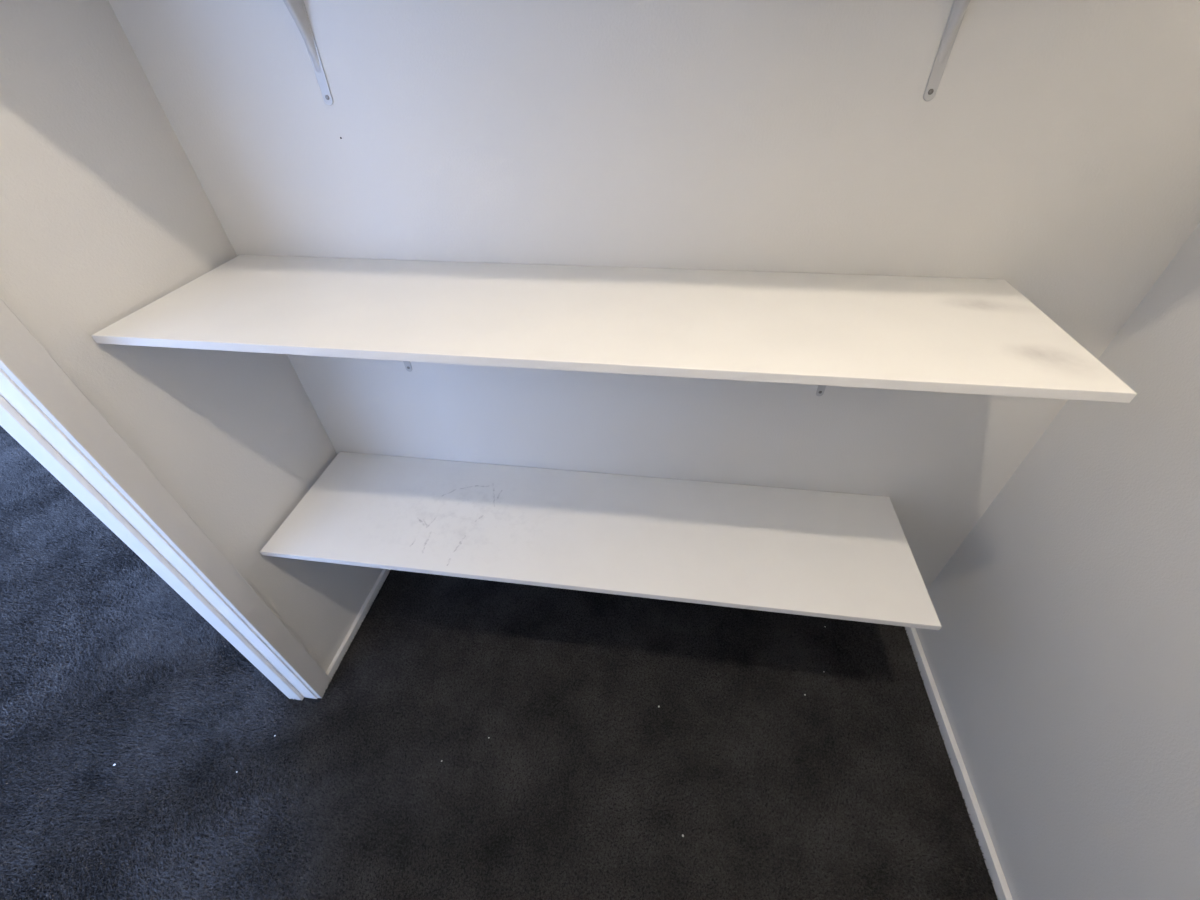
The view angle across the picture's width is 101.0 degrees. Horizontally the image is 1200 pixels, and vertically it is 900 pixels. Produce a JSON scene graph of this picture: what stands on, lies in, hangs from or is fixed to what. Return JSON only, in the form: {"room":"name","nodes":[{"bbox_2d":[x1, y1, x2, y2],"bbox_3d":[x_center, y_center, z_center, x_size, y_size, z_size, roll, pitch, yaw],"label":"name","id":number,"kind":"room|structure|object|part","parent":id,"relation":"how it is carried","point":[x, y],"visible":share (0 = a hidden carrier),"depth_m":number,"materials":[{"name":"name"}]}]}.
{"room":"walk-in closet","nodes":[
{"label":"walk-in closet","id":0,"kind":"room"},
{"bbox_2d":[0,0,382,672],"bbox_3d":[-1.054,0.035,0.460,0.100,2.712,5.000,4,42,7],"label":"wall","id":1,"kind":"structure","parent":0,"point":[105,213],"depth_m":0.97,"materials":[{"name":"paint"}]},
{"bbox_2d":[0,298,330,700],"bbox_3d":[-1.055,0.290,0.615,0.130,2.120,0.955,4,42,7],"label":"door frame","id":2,"kind":"structure","parent":1,"relation":"in","point":[42,408],"depth_m":1.01,"materials":[{"name":"white wood"}]},
{"bbox_2d":[326,569,389,678],"bbox_3d":[-0.877,0.604,1.829,0.014,0.034,0.475,4,42,7],"label":"baseboard","id":3,"kind":"structure","parent":1,"relation":"attached to","point":[337,659],"depth_m":1.79,"materials":[{"name":"white wood"}]},
{"bbox_2d":[0,426,997,899],"bbox_3d":[-2.123,1.000,1.521,6.466,0.123,5.000,4,42,7],"label":"floor","id":4,"kind":"structure","parent":0,"point":[581,786],"depth_m":1.49,"materials":[{"name":"carpet"}]},
{"bbox_2d":[108,0,1199,588],"bbox_3d":[0.153,-0.508,1.034,2.073,2.712,0.101,4,42,7],"label":"wall","id":5,"kind":"structure","parent":0,"point":[1054,155],"depth_m":0.94,"materials":[{"name":"paint"}]},
{"bbox_2d":[283,0,332,105],"bbox_3d":[-0.544,-0.671,0.743,0.028,0.290,0.310,4,42,7],"label":"bracket","id":6,"kind":"object","parent":5,"relation":"attached to","point":[297,9],"visible":1,"depth_m":0.88,"materials":[{"name":"metal"}]},
{"bbox_3d":[-0.523,-0.773,0.857,0.028,0.290,0.002,4,42,7],"label":"wall leg","id":7,"kind":"part","parent":6,"relation":"part of","materials":[{"name":"white metal"}]},
{"bbox_2d":[403,361,411,371],"bbox_3d":[-0.545,-0.222,1.143,0.028,0.290,0.310,4,42,7],"label":"shelf bracket","id":8,"kind":"object","parent":5,"relation":"attached to","point":[407,364],"visible":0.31,"depth_m":1.34,"materials":[{"name":"metal"}]},
{"bbox_2d":[260,452,941,629],"bbox_3d":[-0.039,0.208,1.367,1.691,0.016,0.402,4,42,7],"label":"wall shelf","id":9,"kind":"object","parent":5,"relation":"attached to","point":[843,556],"visible":1,"depth_m":1.33,"materials":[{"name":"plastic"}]},
{"bbox_2d":[91,255,1136,402],"bbox_3d":[-0.056,-0.269,0.948,1.696,0.016,0.398,4,42,7],"label":"wall shelf","id":10,"kind":"object","parent":5,"relation":"attached to","point":[933,334],"visible":1,"depth_m":0.89,"materials":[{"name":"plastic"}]},
{"bbox_2d":[816,385,826,395],"bbox_3d":[0.518,-0.141,1.016,0.028,0.290,0.310,4,42,7],"label":"shelf bracket","id":11,"kind":"object","parent":5,"relation":"attached to","point":[821,388],"visible":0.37,"depth_m":1.21,"materials":[{"name":"metal"}]},
{"bbox_2d":[923,0,970,100],"bbox_3d":[0.522,-0.590,0.616,0.028,0.290,0.310,4,42,7],"label":"bracket","id":12,"kind":"object","parent":5,"relation":"attached to","point":[959,7],"visible":1,"depth_m":0.78,"materials":[{"name":"metal"}]},
{"bbox_2d":[915,223,1199,899],"bbox_3d":[1.015,0.109,0.307,0.100,2.712,1.550,4,42,7],"label":"wall","id":13,"kind":"structure","parent":0,"point":[1063,660],"depth_m":1.02,"materials":[{"name":"paint"}]},
{"bbox_2d":[905,627,1012,899],"bbox_3d":[0.994,1.071,1.235,0.016,0.040,1.450,4,42,7],"label":"baseboard","id":14,"kind":"structure","parent":13,"relation":"attached to","point":[1002,891],"depth_m":1.39,"materials":[{"name":"white wood"}]}
]}

